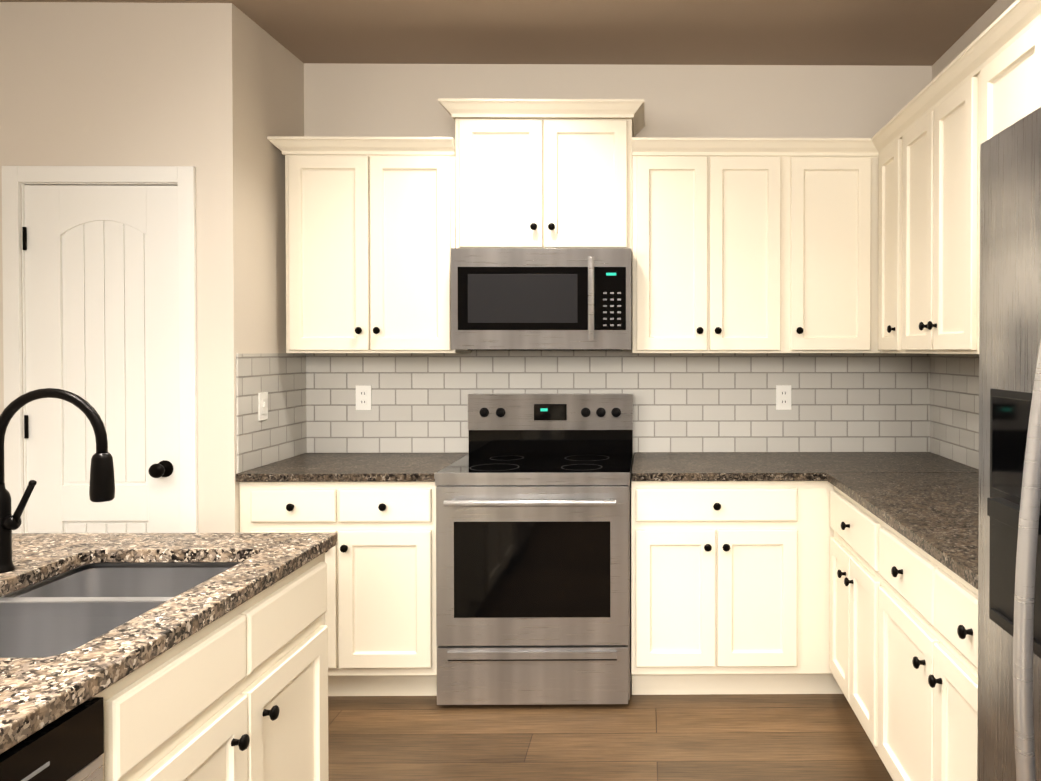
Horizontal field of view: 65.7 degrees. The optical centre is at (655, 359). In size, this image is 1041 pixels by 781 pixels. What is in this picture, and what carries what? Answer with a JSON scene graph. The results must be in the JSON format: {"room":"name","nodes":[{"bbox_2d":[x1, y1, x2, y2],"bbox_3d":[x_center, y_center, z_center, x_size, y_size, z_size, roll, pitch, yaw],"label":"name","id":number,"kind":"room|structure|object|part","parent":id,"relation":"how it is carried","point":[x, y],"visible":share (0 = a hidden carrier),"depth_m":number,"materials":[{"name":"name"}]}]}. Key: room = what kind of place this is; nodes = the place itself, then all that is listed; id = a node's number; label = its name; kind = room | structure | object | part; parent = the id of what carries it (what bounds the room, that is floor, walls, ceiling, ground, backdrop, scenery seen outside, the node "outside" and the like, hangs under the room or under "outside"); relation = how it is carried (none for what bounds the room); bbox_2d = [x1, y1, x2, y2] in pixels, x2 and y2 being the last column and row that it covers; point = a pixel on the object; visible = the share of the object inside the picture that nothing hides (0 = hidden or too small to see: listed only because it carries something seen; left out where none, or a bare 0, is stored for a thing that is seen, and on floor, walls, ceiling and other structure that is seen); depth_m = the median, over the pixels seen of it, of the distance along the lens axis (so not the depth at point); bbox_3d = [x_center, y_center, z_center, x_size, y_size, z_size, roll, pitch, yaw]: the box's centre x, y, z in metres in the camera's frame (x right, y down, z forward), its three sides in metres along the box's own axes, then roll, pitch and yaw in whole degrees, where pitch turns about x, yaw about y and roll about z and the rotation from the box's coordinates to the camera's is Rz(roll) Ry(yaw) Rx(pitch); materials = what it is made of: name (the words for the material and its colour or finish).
{"room":"kitchen","nodes":[
{"label":"kitchen","id":0,"kind":"room"},
{"bbox_2d":[0,2,303,532],"bbox_3d":[-2.133,-0.013,3.384,0.980,2.740,0.640,0,1,-1],"label":"wall","id":1,"kind":"structure","parent":0,"point":[212,94],"depth_m":3.06,"materials":[{"name":"beige paint"}]},
{"bbox_2d":[2,166,197,532],"bbox_3d":[-2.150,0.306,3.114,0.734,2.107,0.126,0,1,-1],"label":"door frame","id":2,"kind":"structure","parent":1,"relation":"attached to","point":[16,180],"depth_m":3.05,"materials":[{"name":"white wood"}]},
{"bbox_2d":[22,185,179,532],"bbox_3d":[-2.151,0.337,3.061,0.606,2.030,0.107,0,1,-1],"label":"pantry door","id":3,"kind":"structure","parent":1,"relation":"in","point":[101,291],"depth_m":3.08,"materials":[{"name":"white wood"}]},
{"bbox_2d":[236,353,307,472],"bbox_3d":[-1.639,0.206,3.389,0.006,0.467,0.605,0,1,-1],"label":"tile backsplash","id":4,"kind":"structure","parent":1,"relation":"attached to","point":[284,435],"depth_m":3.36,"materials":[{"name":"white tile"}]},
{"bbox_2d":[258,392,267,420],"bbox_3d":[-1.629,0.193,3.281,0.012,0.115,0.072,0,1,-1],"label":"switch plate","id":5,"kind":"object","parent":4,"relation":"attached to","point":[262,405],"visible":1,"depth_m":3.27,"materials":[{"name":"white plastic"}]},
{"bbox_2d":[0,0,996,65],"bbox_3d":[-0.629,-1.401,0.573,4.170,0.100,6.500,0,1,-1],"label":"ceiling","id":6,"kind":"structure","parent":0,"point":[791,32],"depth_m":3.31,"materials":[{"name":"beige paint"}]},
{"bbox_2d":[328,674,892,780],"bbox_3d":[-0.629,1.438,0.605,4.170,0.100,6.500,0,1,-1],"label":"floor","id":7,"kind":"structure","parent":0,"point":[767,737],"depth_m":2.83,"materials":[{"name":"brown wood"}]},
{"bbox_2d":[0,697,103,780],"bbox_3d":[-1.129,0.948,0.892,0.605,0.874,0.601,0,1,-1],"label":"dishwasher","id":8,"kind":"object","parent":7,"relation":"on","point":[68,746],"visible":0.81,"depth_m":1.11,"materials":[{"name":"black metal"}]},
{"bbox_2d":[83,552,328,780],"bbox_3d":[-1.135,0.936,1.629,0.650,0.882,0.870,0,1,-1],"label":"base cabinet","id":9,"kind":"object","parent":7,"relation":"on","point":[239,693],"visible":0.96,"depth_m":1.59,"materials":[{"name":"beige paint"}]},
{"bbox_2d":[239,481,437,695],"bbox_3d":[-1.254,0.916,3.393,0.775,0.882,0.658,0,1,-1],"label":"base cabinet","id":10,"kind":"object","parent":7,"relation":"on","point":[380,613],"visible":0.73,"depth_m":3.10,"materials":[{"name":"beige paint"}]},
{"bbox_2d":[236,453,468,481],"bbox_3d":[-1.254,0.457,3.398,0.774,0.032,0.636,0,1,-1],"label":"countertop","id":11,"kind":"structure","parent":10,"relation":"on","point":[306,467],"depth_m":3.21,"materials":[{"name":"stone"}]},
{"bbox_2d":[434,394,632,704],"bbox_3d":[-0.483,0.760,3.352,0.760,1.195,0.704,0,1,-1],"label":"range","id":12,"kind":"object","parent":7,"relation":"on","point":[533,549],"visible":1,"depth_m":3.07,"materials":[{"name":"silver metal"}]},
{"bbox_2d":[631,481,802,694],"bbox_3d":[0.228,0.915,3.423,0.655,0.882,0.628,0,1,-1],"label":"base cabinet","id":13,"kind":"object","parent":7,"relation":"on","point":[730,587],"depth_m":3.12,"materials":[{"name":"beige paint"}]},
{"bbox_2d":[631,452,823,480],"bbox_3d":[0.285,0.456,3.413,0.768,0.032,0.639,0,1,-1],"label":"countertop","id":14,"kind":"structure","parent":13,"relation":"on","point":[647,466],"depth_m":3.24,"materials":[{"name":"stone"}]},
{"bbox_2d":[803,481,842,693],"bbox_3d":[0.930,0.915,3.430,0.749,0.882,0.628,0,1,-1],"label":"base cabinet","id":15,"kind":"object","parent":7,"relation":"on","point":[818,678],"depth_m":3.13,"materials":[{"name":"beige paint"}]},
{"bbox_2d":[830,486,977,780],"bbox_3d":[0.988,0.928,2.303,0.658,0.882,1.623,0,1,-1],"label":"base cabinet","id":16,"kind":"object","parent":7,"relation":"on","point":[904,640],"visible":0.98,"depth_m":2.23,"materials":[{"name":"beige paint"}]},
{"bbox_2d":[800,452,978,588],"bbox_3d":[0.995,0.465,2.613,0.636,0.032,2.253,0,1,-1],"label":"countertop","id":17,"kind":"structure","parent":16,"relation":"on","point":[927,502],"depth_m":2.63,"materials":[{"name":"stone"}]},
{"bbox_2d":[977,107,1040,780],"bbox_3d":[0.911,0.496,0.997,0.821,1.776,0.908,0,1,-1],"label":"fridge","id":18,"kind":"object","parent":7,"relation":"on","point":[1009,642],"visible":1,"depth_m":1.29,"materials":[{"name":"silver metal"}]},
{"bbox_3d":[-1.638,0.946,0.734,0.372,0.882,2.650,0,1,-1],"label":"cabinet","id":19,"kind":"object","parent":7,"relation":"on","visible":0},
{"bbox_2d":[0,533,337,753],"bbox_3d":[-1.325,0.588,0.735,1.000,0.235,2.692,0,1,-1],"label":"countertop","id":20,"kind":"structure","parent":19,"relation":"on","point":[73,634],"depth_m":1.56,"materials":[{"name":"stone"}]},
{"bbox_2d":[0,388,114,572],"bbox_3d":[-1.317,0.260,1.715,0.274,0.398,0.054,0,1,-1],"label":"gooseneck faucet","id":21,"kind":"object","parent":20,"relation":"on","point":[102,485],"visible":1,"depth_m":1.71,"materials":[{"name":"black metal"}]},
{"bbox_2d":[304,63,931,457],"bbox_3d":[-0.662,-0.018,3.779,4.170,2.740,0.120,0,1,-1],"label":"wall","id":22,"kind":"structure","parent":0,"point":[682,101],"depth_m":3.71,"materials":[{"name":"beige paint"}]},
{"bbox_2d":[267,136,470,352],"bbox_3d":[-1.258,-0.488,3.526,0.783,0.917,0.359,0,1,-1],"label":"upper cabinet","id":23,"kind":"object","parent":22,"relation":"attached to","point":[370,241],"depth_m":3.39,"materials":[{"name":"beige paint"}]},
{"bbox_3d":[-1.257,-0.913,3.368,0.783,0.065,0.053,0,1,-1],"label":"crown molding","id":24,"kind":"part","parent":23,"relation":"part of","materials":[{"name":"white wood"}]},
{"bbox_2d":[438,98,644,251],"bbox_3d":[-0.485,-0.788,3.520,0.868,0.630,0.379,0,1,-1],"label":"upper cabinet","id":25,"kind":"object","parent":22,"relation":"attached to","point":[543,182],"depth_m":3.39,"materials":[{"name":"beige paint"}]},
{"bbox_2d":[451,248,631,349],"bbox_3d":[-0.484,-0.256,3.489,0.756,0.429,0.454,0,1,-1],"label":"over-the-range microwave","id":26,"kind":"object","parent":25,"relation":"attached to","point":[541,298],"visible":0.98,"depth_m":3.32,"materials":[{"name":"silver metal"}]},
{"bbox_3d":[-0.485,-1.070,3.517,0.868,0.065,0.378,0,1,-1],"label":"crown molding","id":27,"kind":"part","parent":25,"relation":"part of","materials":[{"name":"white wood"}]},
{"bbox_2d":[308,350,927,452],"bbox_3d":[-0.172,0.254,3.724,2.949,0.598,0.006,0,1,-1],"label":"tile backsplash","id":28,"kind":"structure","parent":22,"relation":"attached to","point":[840,402],"depth_m":3.72,"materials":[{"name":"white tile"}]},
{"bbox_2d":[356,385,370,409],"bbox_3d":[-1.371,0.178,3.702,0.072,0.115,0.008,0,1,-1],"label":"electrical outlet","id":29,"kind":"object","parent":28,"relation":"attached to","point":[363,397],"visible":1,"depth_m":3.70,"materials":[{"name":"white plastic"}]},
{"bbox_2d":[776,385,790,409],"bbox_3d":[0.604,0.178,3.723,0.072,0.115,0.008,0,1,-1],"label":"electrical outlet","id":30,"kind":"object","parent":28,"relation":"attached to","point":[783,397],"visible":1,"depth_m":3.72,"materials":[{"name":"white plastic"}]},
{"bbox_2d":[632,156,791,352],"bbox_3d":[0.228,-0.465,3.559,0.662,0.871,0.324,0,1,-1],"label":"upper cabinet","id":31,"kind":"object","parent":22,"relation":"attached to","point":[754,254],"depth_m":3.41,"materials":[{"name":"beige paint"}]},
{"bbox_2d":[788,156,875,352],"bbox_3d":[0.743,-0.465,3.564,0.368,0.871,0.324,0,1,-1],"label":"upper cabinet","id":32,"kind":"object","parent":22,"relation":"attached to","point":[834,197],"depth_m":3.41,"materials":[{"name":"beige paint"}]},
{"bbox_2d":[876,156,880,352],"bbox_3d":[1.115,-0.465,3.568,0.376,0.871,0.324,0,1,-1],"label":"upper cabinet","id":33,"kind":"object","parent":22,"relation":"attached to","point":[877,157],"depth_m":3.42,"materials":[{"name":"beige paint"}]},
{"bbox_2d":[632,137,866,155],"bbox_3d":[0.400,-0.913,3.384,1.003,0.065,0.053,0,1,-1],"label":"crown molding","id":34,"kind":"structure","parent":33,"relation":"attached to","point":[641,146],"depth_m":3.38,"materials":[{"name":"beige paint"}]},
{"bbox_2d":[867,0,1040,155],"bbox_3d":[0.959,-0.897,1.961,0.053,0.065,2.912,0,1,-1],"label":"crown molding","id":35,"kind":"structure","parent":33,"relation":"attached to","point":[1010,25],"depth_m":2.45,"materials":[{"name":"beige paint"}]},
{"bbox_2d":[931,0,1015,466],"bbox_3d":[1.397,0.019,0.550,0.120,2.740,6.380,0,1,-1],"label":"wall","id":36,"kind":"structure","parent":0,"point":[984,22],"depth_m":3.27,"materials":[{"name":"beige paint"}]},
{"bbox_2d":[878,140,897,352],"bbox_3d":[1.130,-0.462,3.249,0.352,0.871,0.310,0,1,-1],"label":"upper cabinet","id":37,"kind":"object","parent":36,"relation":"attached to","point":[888,160],"depth_m":3.28,"materials":[{"name":"beige paint"}]},
{"bbox_2d":[898,77,973,353],"bbox_3d":[1.136,-0.456,2.738,0.352,0.871,0.712,0,1,-1],"label":"upper cabinet","id":38,"kind":"object","parent":36,"relation":"attached to","point":[929,243],"depth_m":2.69,"materials":[{"name":"beige paint"}]},
{"bbox_2d":[928,354,978,468],"bbox_3d":[1.311,0.215,2.612,0.006,0.467,2.220,0,1,-1],"label":"tile backsplash","id":39,"kind":"structure","parent":36,"relation":"attached to","point":[953,379],"depth_m":3.43,"materials":[{"name":"white tile"}]},
{"bbox_2d":[970,20,1040,353],"bbox_3d":[1.144,-0.447,1.943,0.352,0.871,0.879,0,1,-1],"label":"upper cabinet","id":40,"kind":"object","parent":36,"relation":"attached to","point":[1008,89],"depth_m":2.23,"materials":[{"name":"beige paint"}]}
]}

